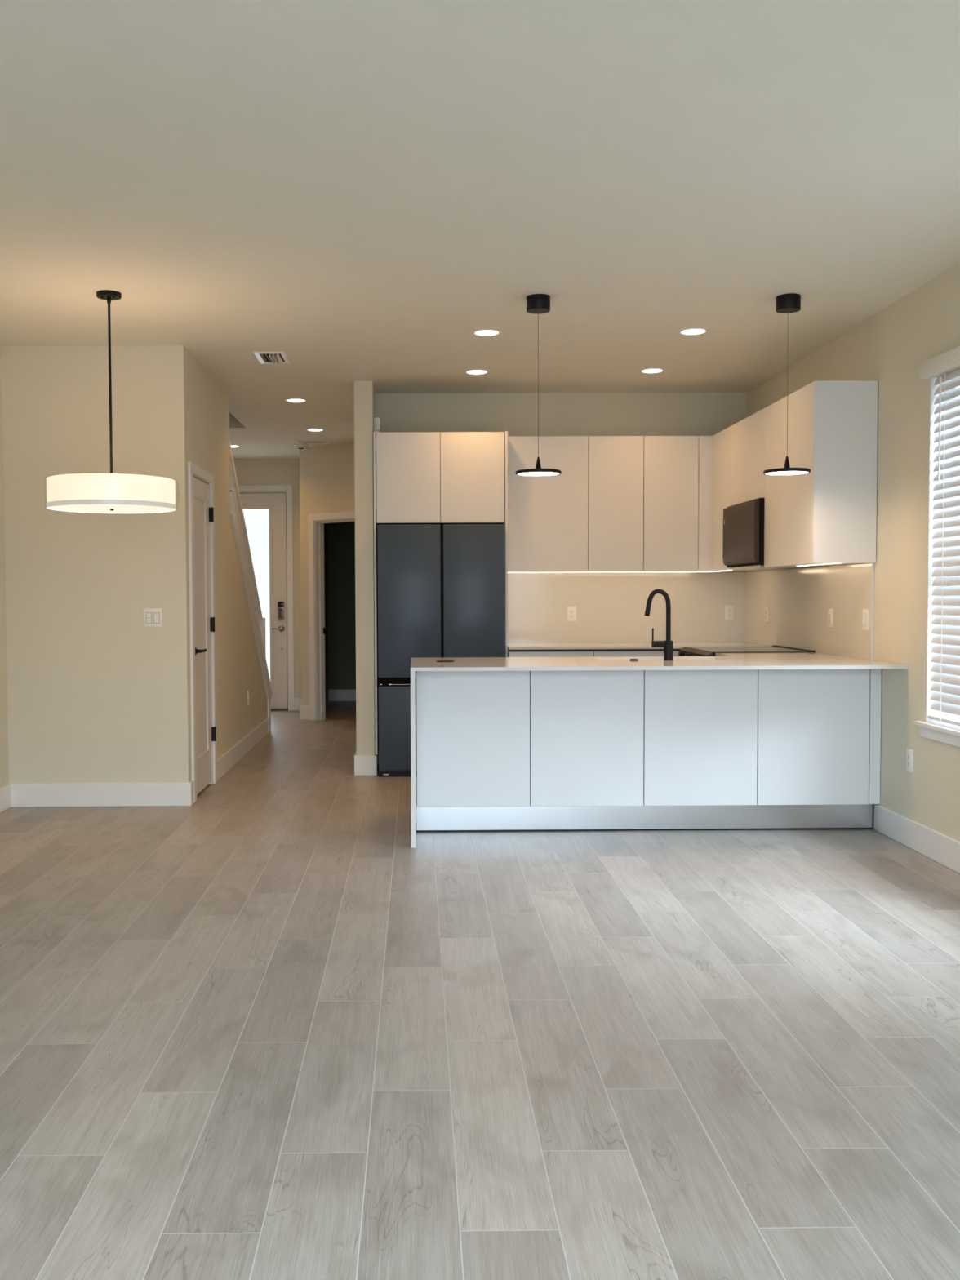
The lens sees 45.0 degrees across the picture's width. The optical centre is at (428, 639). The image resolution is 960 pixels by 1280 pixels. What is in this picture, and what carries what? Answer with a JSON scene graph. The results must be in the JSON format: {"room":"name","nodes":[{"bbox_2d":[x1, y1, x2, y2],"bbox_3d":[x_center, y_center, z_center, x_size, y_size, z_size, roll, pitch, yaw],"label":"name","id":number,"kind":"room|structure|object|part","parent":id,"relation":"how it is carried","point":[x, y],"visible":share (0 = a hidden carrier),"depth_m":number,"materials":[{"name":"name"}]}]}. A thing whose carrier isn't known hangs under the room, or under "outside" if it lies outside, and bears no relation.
{"room":"open-plan kitchen","nodes":[
{"label":"open-plan kitchen","id":0,"kind":"room"},
{"bbox_2d":[0,345,8,787],"bbox_3d":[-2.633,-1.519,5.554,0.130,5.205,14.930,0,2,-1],"label":"wall","id":1,"kind":"structure","parent":0,"point":[4,752],"depth_m":7.01,"materials":[{"name":"paint"}]},
{"bbox_2d":[0,784,11,813],"bbox_3d":[-2.519,1.124,2.707,0.016,0.143,8.774,0,2,-1],"label":"baseboard","id":2,"kind":"structure","parent":1,"relation":"attached to","point":[5,791],"depth_m":6.99,"materials":[{"name":"white paint"}]},
{"bbox_2d":[0,345,191,783],"bbox_3d":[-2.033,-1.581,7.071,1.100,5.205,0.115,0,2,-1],"label":"wall","id":3,"kind":"structure","parent":0,"point":[95,695],"depth_m":7.06,"materials":[{"name":"paint"}]},
{"bbox_2d":[8,780,194,807],"bbox_3d":[-2.014,0.949,7.145,1.116,0.143,0.098,0,2,-1],"label":"baseboard","id":4,"kind":"structure","parent":3,"relation":"attached to","point":[87,794],"depth_m":7.10,"materials":[{"name":"white paint"}]},
{"bbox_2d":[143,608,162,627],"bbox_3d":[-1.682,-0.135,7.069,0.113,0.115,0.010,0,2,-1],"label":"light switch","id":5,"kind":"object","parent":3,"relation":"attached to","point":[153,617],"visible":1,"depth_m":7.07,"materials":[{"name":"white plastic"}]},
{"bbox_2d":[186,350,267,783],"bbox_3d":[-1.555,-0.457,9.006,0.115,2.805,3.655,0,2,-1],"label":"wall","id":6,"kind":"structure","parent":0,"point":[208,411],"depth_m":8.49,"materials":[{"name":"paint"}]},
{"bbox_2d":[187,462,217,802],"bbox_3d":[-1.511,-0.057,7.578,0.171,2.115,0.825,0,2,-1],"label":"door","id":7,"kind":"structure","parent":6,"relation":"in","point":[201,516],"depth_m":7.63,"materials":[{"name":"white paint"}]},
{"bbox_3d":[-1.452,0.069,7.375,0.058,0.054,0.142,0,2,-1],"label":"lever handle","id":8,"kind":"part","parent":7,"relation":"part of","materials":[{"name":"black metal"}]},
{"bbox_2d":[217,718,268,781],"bbox_3d":[-1.487,0.858,9.427,0.016,0.143,2.798,0,2,-1],"label":"baseboard","id":9,"kind":"structure","parent":6,"relation":"attached to","point":[228,760],"depth_m":9.14,"materials":[{"name":"white paint"}]},
{"bbox_2d":[247,690,249,705],"bbox_3d":[-1.495,0.481,9.641,0.010,0.117,0.071,0,2,-1],"label":"wall outlet","id":10,"kind":"object","parent":6,"relation":"attached to","point":[248,691],"visible":1,"depth_m":9.62,"materials":[{"name":"white plastic"}]},
{"bbox_2d":[233,459,302,697],"bbox_3d":[-1.925,-0.612,13.002,1.425,2.805,0.130,0,2,-1],"label":"wall","id":11,"kind":"structure","parent":0,"point":[248,472],"depth_m":12.90,"materials":[{"name":"paint"}]},
{"bbox_2d":[238,484,294,711],"bbox_3d":[-2.042,-0.467,12.963,1.070,2.520,0.157,0,2,-1],"label":"door","id":12,"kind":"structure","parent":11,"relation":"in","point":[279,505],"depth_m":12.93,"materials":[{"name":"white paint"}]},
{"bbox_3d":[-2.037,-0.470,12.940,0.594,2.064,0.012,0,2,-1],"label":"glazing frame","id":13,"kind":"part","parent":12,"relation":"part of","materials":[{"name":"white glass"}]},
{"bbox_3d":[-1.676,-0.128,12.932,0.139,0.072,0.061,0,2,-1],"label":"lever handle","id":14,"kind":"part","parent":12,"relation":"part of","materials":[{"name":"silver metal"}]},
{"bbox_3d":[-1.647,-0.300,12.929,0.048,0.105,0.004,0,2,-1],"label":"plate","id":15,"kind":"part","parent":12,"relation":"part of","materials":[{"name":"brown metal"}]},
{"bbox_2d":[294,697,302,710],"bbox_3d":[-1.409,0.737,12.524,0.175,0.143,0.940,0,2,-1],"label":"baseboard","id":16,"kind":"structure","parent":11,"relation":"attached to","point":[298,701],"depth_m":12.98,"materials":[{"name":"white paint"}]},
{"bbox_2d":[299,442,355,706],"bbox_3d":[-0.888,-0.566,11.731,1.020,2.805,0.125,2,3,39],"label":"wall","id":17,"kind":"structure","parent":0,"point":[326,473],"depth_m":11.81,"materials":[{"name":"paint"}]},
{"bbox_2d":[299,705,309,719],"bbox_3d":[-1.279,0.756,12.014,0.144,0.143,0.016,2,3,39],"label":"baseboard","id":18,"kind":"structure","parent":17,"relation":"attached to","point":[304,710],"depth_m":12.01,"materials":[{"name":"white paint"}]},
{"bbox_2d":[307,511,355,720],"bbox_3d":[-0.844,-0.225,11.698,0.886,2.125,0.143,2,3,39],"label":"door frame","id":19,"kind":"structure","parent":17,"relation":"in","point":[316,522],"depth_m":11.90,"materials":[{"name":"white paint"}]},
{"bbox_2d":[324,521,355,703],"bbox_3d":[0.069,-0.612,12.807,2.800,2.805,2.760,0,2,-1],"label":"wall","id":20,"kind":"structure","parent":0,"point":[339,537],"depth_m":14.08,"materials":[{"name":"paint"}]},
{"bbox_2d":[328,688,355,701],"bbox_3d":[0.072,0.668,14.130,2.580,0.143,0.016,0,2,-1],"label":"baseboard","id":21,"kind":"structure","parent":20,"relation":"attached to","point":[334,695],"depth_m":14.11,"materials":[{"name":"white paint"}]},
{"bbox_2d":[354,381,377,755],"bbox_3d":[-0.471,-0.496,9.874,0.130,2.805,3.260,0,2,-1],"label":"wall partition","id":22,"kind":"structure","parent":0,"point":[364,392],"depth_m":8.24,"materials":[{"name":"paint"}]},
{"bbox_2d":[354,750,377,775],"bbox_3d":[-0.463,0.841,9.758,0.163,0.143,2.956,0,2,-1],"label":"baseboard","id":23,"kind":"structure","parent":22,"relation":"attached to","point":[364,765],"depth_m":8.28,"materials":[{"name":"white paint"}]},
{"bbox_2d":[0,701,959,1279],"bbox_3d":[-0.045,1.106,6.283,5.295,0.120,16.130,0,2,-1],"label":"floor","id":24,"kind":"structure","parent":0,"point":[251,1029],"depth_m":3.32,"materials":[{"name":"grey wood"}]},
{"bbox_2d":[229,439,272,733],"bbox_3d":[-2.028,-0.371,9.268,1.113,2.616,3.450,0,2,-1],"label":"staircase","id":25,"kind":"structure","parent":24,"relation":"on","point":[237,515],"depth_m":9.71,"materials":[{"name":"white paint"}]},
{"bbox_3d":[-1.561,-0.907,9.727,0.064,1.585,1.940,0,2,-1],"label":"handrail","id":26,"kind":"part","parent":25,"relation":"part of","materials":[{"name":"white paint"}]},
{"bbox_3d":[-1.564,0.077,10.758,0.093,0.569,0.095,0,2,-1],"label":"newel post","id":27,"kind":"part","parent":25,"relation":"part of","materials":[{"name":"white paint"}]},
{"bbox_3d":[-1.561,0.707,10.913,0.140,0.330,0.215,0,2,-1],"label":"post","id":28,"kind":"part","parent":25,"relation":"part of","materials":[{"name":"white paint"}]},
{"bbox_2d":[373,431,507,754],"bbox_3d":[0.089,-0.264,8.495,0.950,2.444,0.556,0,2,-1],"label":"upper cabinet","id":29,"kind":"object","parent":24,"relation":"on","point":[420,477],"visible":0.83,"depth_m":8.20,"materials":[{"name":"white laminate"}]},
{"bbox_3d":[-0.378,-0.336,8.497,0.016,2.292,0.538,0,2,-1],"label":"panel","id":30,"kind":"part","parent":29,"relation":"part of","materials":[{"name":"white laminate"}]},
{"bbox_2d":[373,417,380,433],"bbox_3d":[-0.369,-1.540,8.341,0.050,0.122,0.105,0,2,-1],"label":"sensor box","id":31,"kind":"object","parent":29,"relation":"on","point":[376,421],"visible":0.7,"depth_m":8.30,"materials":[{"name":"white plastic"}]},
{"bbox_3d":[-0.141,-1.149,8.200,0.451,0.639,0.020,0,2,-1],"label":"door","id":32,"kind":"part","parent":29,"relation":"part of","materials":[{"name":"white laminate"}]},
{"bbox_3d":[0.314,-1.151,8.205,0.452,0.639,0.020,0,2,-1],"label":"door","id":33,"kind":"part","parent":29,"relation":"part of","materials":[{"name":"white laminate"}]},
{"bbox_3d":[0.555,-0.266,8.500,0.018,2.444,0.556,0,2,-1],"label":"panel","id":34,"kind":"part","parent":29,"relation":"part of","materials":[{"name":"white laminate"}]},
{"bbox_2d":[377,524,505,777],"bbox_3d":[0.092,0.067,8.470,0.902,1.786,0.580,0,2,-1],"label":"refrigerator","id":35,"kind":"object","parent":24,"relation":"on","point":[442,588],"visible":0.66,"depth_m":8.17,"materials":[{"name":"black metal"}]},
{"bbox_3d":[0.098,0.946,8.249,0.897,0.045,0.050,0,2,-1],"label":"kick plate","id":36,"kind":"part","parent":35,"relation":"part of","materials":[{"name":"black metal"}]},
{"bbox_3d":[0.098,0.624,8.237,0.899,0.598,0.070,0,2,-1],"label":"freezer drawer","id":37,"kind":"part","parent":35,"relation":"part of","materials":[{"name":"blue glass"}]},
{"bbox_3d":[-0.133,-0.275,8.200,0.444,1.080,0.070,0,2,-1],"label":"door","id":38,"kind":"part","parent":35,"relation":"part of","materials":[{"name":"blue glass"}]},
{"bbox_3d":[0.326,-0.277,8.204,0.436,1.080,0.070,0,2,-1],"label":"door","id":39,"kind":"part","parent":35,"relation":"part of","materials":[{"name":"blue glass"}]},
{"bbox_2d":[416,671,529,807],"bbox_3d":[0.239,0.512,6.507,0.611,0.751,0.578,0,2,-1],"label":"base cabinet","id":40,"kind":"object","parent":24,"relation":"on","point":[473,727],"visible":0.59,"depth_m":6.22,"materials":[{"name":"white laminate"}]},
{"bbox_2d":[507,648,593,657],"bbox_3d":[0.870,0.456,8.496,0.599,0.799,0.615,0,2,-1],"label":"base cabinet","id":41,"kind":"object","parent":24,"relation":"on","point":[554,652],"visible":0.2,"depth_m":8.18,"materials":[{"name":"white laminate"}]},
{"bbox_3d":[0.872,0.175,8.187,0.597,0.185,0.019,0,2,-1],"label":"drawer","id":42,"kind":"part","parent":41,"relation":"part of","materials":[{"name":"white laminate"}]},
{"bbox_2d":[529,670,644,806],"bbox_3d":[0.854,0.516,6.349,0.610,0.751,0.250,0,2,-1],"label":"base cabinet","id":43,"kind":"object","parent":24,"relation":"on","point":[587,726],"visible":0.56,"depth_m":6.22,"materials":[{"name":"white laminate"}]},
{"bbox_2d":[593,648,679,656],"bbox_3d":[1.473,0.453,8.502,0.603,0.799,0.615,0,2,-1],"label":"base cabinet","id":44,"kind":"object","parent":24,"relation":"on","point":[597,652],"visible":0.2,"depth_m":8.18,"materials":[{"name":"white laminate"}]},
{"bbox_2d":[416,804,872,831],"bbox_3d":[1.180,0.966,6.313,2.489,0.147,0.016,0,2,-1],"label":"toe kick","id":45,"kind":"object","parent":24,"relation":"on","point":[732,817],"visible":0.93,"depth_m":6.30,"materials":[{"name":"silver metal"}]},
{"bbox_2d":[410,641,907,847],"bbox_3d":[1.164,0.538,7.361,2.534,0.922,2.914,0,2,-1],"label":"countertop","id":46,"kind":"structure","parent":24,"relation":"on","point":[734,660],"depth_m":6.21,"materials":[{"name":"stone"}]},
{"bbox_3d":[-0.081,0.592,6.347,0.024,0.903,0.910,0,2,-1],"label":"waterfall panel","id":47,"kind":"part","parent":46,"relation":"part of","materials":[{"name":"stone"}]},
{"bbox_2d":[436,660,454,662],"bbox_3d":[0.095,0.117,6.381,0.100,0.004,0.100,0,2,-1],"label":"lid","id":48,"kind":"object","parent":46,"relation":"on","point":[437,660],"visible":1,"depth_m":6.37,"materials":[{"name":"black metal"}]},
{"bbox_2d":[644,588,673,660],"bbox_3d":[1.279,-0.085,6.415,0.160,0.396,0.054,0,2,-1],"label":"faucet","id":49,"kind":"object","parent":46,"relation":"on","point":[667,645],"visible":1,"depth_m":6.40,"materials":[{"name":"black metal"}]},
{"bbox_3d":[1.276,-0.012,6.418,0.070,0.106,0.037,0,2,-1],"label":"lever","id":50,"kind":"part","parent":49,"relation":"part of","materials":[{"name":"black metal"}]},
{"bbox_3d":[1.277,-0.137,6.413,0.134,0.293,0.026,0,2,-1],"label":"spout","id":51,"kind":"part","parent":49,"relation":"part of","materials":[{"name":"black metal"}]},
{"bbox_2d":[678,644,814,656],"bbox_3d":[2.058,0.493,7.636,0.716,0.882,0.800,0,2,-1],"label":"range","id":52,"kind":"object","parent":46,"relation":"in","point":[686,651],"visible":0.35,"depth_m":7.54,"materials":[{"name":"black glass"}]},
{"bbox_3d":[1.726,0.101,7.868,0.037,0.038,0.038,0,2,-1],"label":"knob","id":53,"kind":"part","parent":52,"relation":"part of","materials":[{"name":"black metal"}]},
{"bbox_3d":[1.777,0.101,7.603,0.075,0.081,0.760,0,2,-1],"label":"control panel","id":54,"kind":"part","parent":52,"relation":"part of","materials":[{"name":"brown metal"}]},
{"bbox_3d":[2.398,0.055,7.625,0.028,0.008,0.795,0,2,-1],"label":"trim","id":55,"kind":"part","parent":52,"relation":"part of","materials":[{"name":"black metal"}]},
{"bbox_2d":[643,669,757,805],"bbox_3d":[1.467,0.513,6.355,0.610,0.751,0.250,0,2,-1],"label":"base cabinet","id":56,"kind":"object","parent":24,"relation":"on","point":[700,735],"visible":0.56,"depth_m":6.23,"materials":[{"name":"white laminate"}]},
{"bbox_2d":[0,0,959,459],"bbox_3d":[-0.058,-1.907,6.165,5.295,0.300,16.130,0,2,-1],"label":"ceiling","id":57,"kind":"structure","parent":0,"point":[352,190],"depth_m":4.29,"materials":[{"name":"paint"}]},
{"bbox_2d":[46,289,175,513],"bbox_3d":[-1.588,-1.193,5.812,0.658,1.085,0.644,0,2,-1],"label":"drum pendant","id":58,"kind":"object","parent":57,"relation":"hanging from","point":[95,493],"visible":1,"depth_m":5.61,"materials":[{"name":"white fabric"}]},
{"bbox_3d":[-1.596,-1.181,5.812,0.013,1.020,0.013,0,2,-1],"label":"rod","id":59,"kind":"part","parent":58,"relation":"part of","materials":[{"name":"black metal"}]},
{"bbox_3d":[-1.594,-0.734,5.830,0.624,0.146,0.624,0,2,-1],"label":"lamp shade","id":60,"kind":"part","parent":58,"relation":"part of","materials":[{"name":"white fabric"}]},
{"bbox_2d":[48,504,173,512],"bbox_3d":[-1.593,-0.663,5.833,0.612,0.005,0.612,0,2,-1],"label":"diffuser","id":61,"kind":"object","parent":58,"relation":"attached to","point":[67,508],"depth_m":5.80,"materials":[{"name":"white plastic"}]},
{"bbox_2d":[231,444,240,447],"bbox_3d":[-1.986,-1.960,11.713,0.175,0.010,0.175,0,2,-1],"label":"recessed light","id":62,"kind":"object","parent":57,"relation":"in","point":[232,446],"visible":0.56,"depth_m":11.68,"materials":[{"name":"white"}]},
{"bbox_2d":[253,351,290,364],"bbox_3d":[-0.992,-1.787,7.357,0.196,0.024,0.338,0,2,-1],"label":"ceiling vent","id":63,"kind":"object","parent":57,"relation":"in","point":[264,357],"visible":1,"depth_m":7.32,"materials":[{"name":"white plastic"}]},
{"bbox_2d":[284,398,307,402],"bbox_3d":[-1.024,-1.858,8.985,0.175,0.010,0.175,0,2,-1],"label":"recessed light","id":64,"kind":"object","parent":57,"relation":"in","point":[290,400],"visible":1,"depth_m":8.96,"materials":[{"name":"white"}]},
{"bbox_2d":[293,443,308,449],"bbox_3d":[-1.275,-1.937,11.621,0.150,0.054,0.150,0,2,-1],"label":"smoke detector","id":65,"kind":"object","parent":57,"relation":"attached to","point":[298,446],"visible":1,"depth_m":11.57,"materials":[{"name":"white plastic"}]},
{"bbox_2d":[293,439,328,444],"bbox_3d":[-1.147,-1.949,11.384,0.316,0.012,0.245,0,2,-1],"label":"ceiling vent","id":66,"kind":"object","parent":57,"relation":"in","point":[297,441],"visible":1,"depth_m":11.34,"materials":[{"name":"white plastic"}]},
{"bbox_2d":[306,427,324,431],"bbox_3d":[-1.032,-1.920,10.583,0.175,0.010,0.175,0,2,-1],"label":"recessed light","id":67,"kind":"object","parent":57,"relation":"in","point":[314,428],"visible":1,"depth_m":10.55,"materials":[{"name":"white"}]},
{"bbox_2d":[463,368,489,374],"bbox_3d":[0.330,-1.820,7.869,0.175,0.010,0.175,0,2,-1],"label":"recessed light","id":68,"kind":"object","parent":57,"relation":"in","point":[473,371],"visible":1,"depth_m":7.84,"materials":[{"name":"white"}]},
{"bbox_2d":[471,328,502,336],"bbox_3d":[0.338,-1.774,6.690,0.175,0.010,0.175,0,2,-1],"label":"recessed light","id":69,"kind":"object","parent":57,"relation":"in","point":[481,332],"visible":1,"depth_m":6.67,"materials":[{"name":"white plastic"}]},
{"bbox_2d":[515,293,561,476],"bbox_3d":[0.563,-1.299,5.915,0.233,0.900,0.233,0,2,-1],"label":"pendant lamp","id":70,"kind":"object","parent":57,"relation":"hanging from","point":[536,304],"visible":1,"depth_m":5.87,"materials":[{"name":"black metal"}]},
{"bbox_2d":[518,471,559,475],"bbox_3d":[0.565,-0.850,5.932,0.213,0.002,0.213,0,2,-1],"label":"diffuser","id":71,"kind":"object","parent":70,"relation":"attached to","point":[521,473],"depth_m":5.91,"materials":[{"name":"white plastic"}]},
{"bbox_2d":[639,368,665,373],"bbox_3d":[1.519,-1.825,7.851,0.175,0.010,0.175,0,2,-1],"label":"recessed light","id":72,"kind":"object","parent":57,"relation":"in","point":[648,371],"visible":1,"depth_m":7.83,"materials":[{"name":"white"}]},
{"bbox_2d":[677,327,708,335],"bbox_3d":[1.530,-1.779,6.682,0.175,0.010,0.175,0,2,-1],"label":"recessed light","id":73,"kind":"object","parent":57,"relation":"in","point":[695,331],"visible":1,"depth_m":6.66,"materials":[{"name":"white plastic"}]},
{"bbox_2d":[763,293,810,475],"bbox_3d":[1.841,-1.305,5.928,0.233,0.900,0.233,0,2,-1],"label":"pendant lamp","id":74,"kind":"object","parent":57,"relation":"hanging from","point":[789,303],"visible":1,"depth_m":5.88,"materials":[{"name":"black metal"}]},
{"bbox_2d":[765,471,808,475],"bbox_3d":[1.843,-0.856,5.945,0.213,0.002,0.213,0,2,-1],"label":"diffuser","id":75,"kind":"object","parent":74,"relation":"attached to","point":[767,473],"depth_m":5.92,"materials":[{"name":"white plastic"}]},
{"bbox_2d":[374,392,746,764],"bbox_3d":[1.009,-0.462,8.844,2.808,2.805,0.130,0,2,-1],"label":"wall","id":76,"kind":"structure","parent":0,"point":[615,414],"depth_m":8.73,"materials":[{"name":"paint"}]},
{"bbox_2d":[507,435,588,572],"bbox_3d":[0.862,-0.993,8.581,0.602,0.983,0.346,0,2,-1],"label":"upper cabinet","id":77,"kind":"object","parent":76,"relation":"attached to","point":[548,515],"visible":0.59,"depth_m":8.41,"materials":[{"name":"white laminate"}]},
{"bbox_2d":[507,571,712,573],"bbox_3d":[1.323,-0.495,8.440,1.500,0.007,0.012,0,2,-1],"label":"light","id":78,"kind":"object","parent":77,"relation":"attached to","point":[580,571],"visible":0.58,"depth_m":8.43,"materials":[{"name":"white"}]},
{"bbox_2d":[587,435,644,571],"bbox_3d":[1.364,-0.996,8.586,0.403,0.983,0.346,0,2,-1],"label":"upper cabinet","id":79,"kind":"object","parent":76,"relation":"attached to","point":[615,463],"visible":0.95,"depth_m":8.41,"materials":[{"name":"white laminate"}]},
{"bbox_2d":[507,572,744,643],"bbox_3d":[1.488,-0.246,8.785,1.850,0.530,0.013,0,2,-1],"label":"backsplash","id":80,"kind":"structure","parent":76,"relation":"attached to","point":[611,607],"depth_m":8.78,"materials":[{"name":"stone"}]},
{"bbox_2d":[567,605,576,621],"bbox_3d":[1.089,-0.199,8.772,0.071,0.117,0.010,0,2,-1],"label":"wall outlet","id":81,"kind":"object","parent":80,"relation":"attached to","point":[571,610],"visible":1,"depth_m":8.77,"materials":[{"name":"white plastic"}]},
{"bbox_2d":[569,609,573,617],"bbox_3d":[1.089,-0.199,8.770,0.033,0.066,0.004,0,2,-1],"label":"receptacle","id":82,"kind":"object","parent":81,"relation":"attached to","point":[571,611],"depth_m":8.77,"materials":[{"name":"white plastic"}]},
{"bbox_2d":[724,604,733,620],"bbox_3d":[2.286,-0.206,8.784,0.071,0.117,0.010,0,2,-1],"label":"wall outlet","id":83,"kind":"object","parent":80,"relation":"attached to","point":[729,609],"visible":1,"depth_m":8.78,"materials":[{"name":"white plastic"}]},
{"bbox_2d":[727,608,731,617],"bbox_3d":[2.286,-0.206,8.782,0.033,0.066,0.004,0,2,-1],"label":"receptacle","id":84,"kind":"object","parent":83,"relation":"attached to","point":[729,610],"depth_m":8.78,"materials":[{"name":"white plastic"}]},
{"bbox_2d":[643,435,712,571],"bbox_3d":[1.826,-0.998,8.591,0.521,0.983,0.346,0,2,-1],"label":"upper cabinet","id":85,"kind":"object","parent":76,"relation":"attached to","point":[677,470],"visible":0.96,"depth_m":8.42,"materials":[{"name":"white laminate"}]},
{"bbox_2d":[756,668,881,804],"bbox_3d":[2.106,0.504,6.525,0.664,0.751,0.578,0,2,-1],"label":"base cabinet","id":86,"kind":"object","parent":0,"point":[819,731],"visible":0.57,"depth_m":6.24,"materials":[{"name":"white laminate"}]},
{"bbox_2d":[746,262,959,841],"bbox_3d":[2.545,-0.262,3.558,0.157,2.805,10.740,0,2,-1],"label":"wall","id":87,"kind":"structure","parent":0,"point":[889,348],"depth_m":5.94,"materials":[{"name":"paint"}]},
{"bbox_2d":[711,426,762,571],"bbox_3d":[2.242,-0.984,8.183,0.343,0.983,0.517,0,2,-1],"label":"upper cabinet","id":88,"kind":"object","parent":87,"relation":"attached to","point":[722,441],"visible":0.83,"depth_m":8.21,"materials":[{"name":"white laminate"}]},
{"bbox_3d":[2.080,-0.982,8.171,0.019,0.983,0.497,0,2,-1],"label":"door","id":89,"kind":"part","parent":88,"relation":"part of","materials":[{"name":"white laminate"}]},
{"bbox_2d":[731,408,764,506],"bbox_3d":[2.248,-1.174,7.535,0.343,0.552,0.758,0,2,-1],"label":"upper cabinet","id":90,"kind":"object","parent":87,"relation":"attached to","point":[748,435],"visible":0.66,"depth_m":7.51,"materials":[{"name":"white laminate"}]},
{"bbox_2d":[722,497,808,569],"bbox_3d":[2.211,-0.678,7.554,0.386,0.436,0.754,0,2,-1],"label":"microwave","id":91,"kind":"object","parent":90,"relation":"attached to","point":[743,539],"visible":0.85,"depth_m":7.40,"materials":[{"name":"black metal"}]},
{"bbox_3d":[2.035,-0.690,7.546,0.030,0.390,0.732,0,2,-1],"label":"door","id":92,"kind":"part","parent":91,"relation":"part of","materials":[{"name":"black glass"}]},
{"bbox_2d":[744,563,875,660],"bbox_3d":[2.419,-0.202,7.557,0.013,0.530,2.462,0,2,-1],"label":"backsplash","id":93,"kind":"structure","parent":87,"relation":"attached to","point":[798,600],"depth_m":7.25,"materials":[{"name":"stone"}]},
{"bbox_2d":[764,605,768,622],"bbox_3d":[2.402,-0.183,8.214,0.010,0.117,0.071,0,2,-1],"label":"wall outlet","id":94,"kind":"object","parent":93,"relation":"attached to","point":[766,607],"visible":1,"depth_m":8.20,"materials":[{"name":"white plastic"}]},
{"bbox_2d":[827,608,833,627],"bbox_3d":[2.415,-0.131,6.950,0.010,0.117,0.071,0,2,-1],"label":"wall outlet","id":95,"kind":"object","parent":93,"relation":"attached to","point":[830,611],"visible":1,"depth_m":6.94,"materials":[{"name":"white plastic"}]},
{"bbox_2d":[828,612,831,623],"bbox_3d":[2.412,-0.131,6.950,0.004,0.066,0.033,0,2,-1],"label":"receptacle","id":96,"kind":"object","parent":95,"relation":"attached to","point":[829,613],"depth_m":6.95,"materials":[{"name":"white plastic"}]},
{"bbox_2d":[862,608,868,630],"bbox_3d":[2.420,-0.113,6.410,0.010,0.117,0.071,0,2,-1],"label":"light switch","id":97,"kind":"object","parent":93,"relation":"attached to","point":[865,611],"visible":1,"depth_m":6.39,"materials":[{"name":"white plastic"}]},
{"bbox_2d":[764,380,878,567],"bbox_3d":[2.257,-0.926,6.716,0.343,0.983,0.894,0,2,-1],"label":"upper cabinet","id":98,"kind":"object","parent":87,"relation":"attached to","point":[826,514],"visible":1,"depth_m":6.28,"materials":[{"name":"white laminate"}]},
{"bbox_3d":[2.095,-0.926,6.724,0.019,0.983,0.876,0,2,-1],"label":"door","id":99,"kind":"part","parent":98,"relation":"part of","materials":[{"name":"white laminate"}]},
{"bbox_2d":[796,563,837,566],"bbox_3d":[2.255,-0.436,6.687,0.004,0.007,0.752,0,2,-1],"label":"light","id":100,"kind":"object","parent":98,"relation":"attached to","point":[824,563],"visible":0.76,"depth_m":6.72,"materials":[{"name":"white"}]},
{"bbox_3d":[2.261,-0.909,6.278,0.342,0.983,0.017,0,2,-1],"label":"panel","id":101,"kind":"part","parent":98,"relation":"part of","materials":[{"name":"white laminate"}]},
{"bbox_2d":[906,747,913,773],"bbox_3d":[2.443,0.611,5.875,0.010,0.117,0.071,0,2,-1],"label":"wall outlet","id":102,"kind":"object","parent":87,"relation":"attached to","point":[909,753],"visible":1,"depth_m":5.87,"materials":[{"name":"white plastic"}]},
{"bbox_2d":[906,753,910,767],"bbox_3d":[2.441,0.611,5.875,0.004,0.066,0.033,0,2,-1],"label":"receptacle","id":103,"kind":"object","parent":102,"relation":"attached to","point":[908,754],"depth_m":5.88,"materials":[{"name":"white plastic"}]},
{"bbox_2d":[874,804,959,873],"bbox_3d":[2.477,1.118,2.341,0.016,0.143,7.940,0,2,-1],"label":"baseboard","id":104,"kind":"structure","parent":87,"relation":"attached to","point":[944,850],"depth_m":5.74,"materials":[{"name":"white paint"}]},
{"bbox_2d":[913,375,959,746],"bbox_3d":[2.504,-0.381,5.200,0.185,1.755,1.050,0,2,-1],"label":"window","id":105,"kind":"structure","parent":87,"relation":"in","point":[944,732],"depth_m":5.64,"materials":[{"name":"white paint"}]},
{"bbox_3d":[2.485,0.430,5.231,0.140,0.021,1.050,0,2,-1],"label":"sill","id":106,"kind":"part","parent":105,"relation":"part of","materials":[{"name":"white paint"}]},
{"bbox_2d":[920,346,959,726],"bbox_3d":[2.453,-0.463,5.196,0.091,1.734,0.970,0,2,-1],"label":"window blind","id":107,"kind":"object","parent":105,"relation":"attached to","point":[945,686],"visible":1,"depth_m":5.50,"materials":[{"name":"white paint"}]},
{"bbox_3d":[2.446,-0.440,5.505,0.006,1.660,0.016,0,2,-1],"label":"ladder cord","id":108,"kind":"part","parent":107,"relation":"part of","materials":[{"name":"white fabric"}]},
{"bbox_3d":[2.478,0.394,5.228,0.048,0.018,0.906,0,2,-1],"label":"rail","id":109,"kind":"part","parent":107,"relation":"part of","materials":[{"name":"white wood"}]},
{"bbox_3d":[2.574,-0.419,5.198,0.045,1.680,0.928,0,2,-1],"label":"frame","id":110,"kind":"part","parent":105,"relation":"part of","materials":[{"name":"white paint"}]}
]}

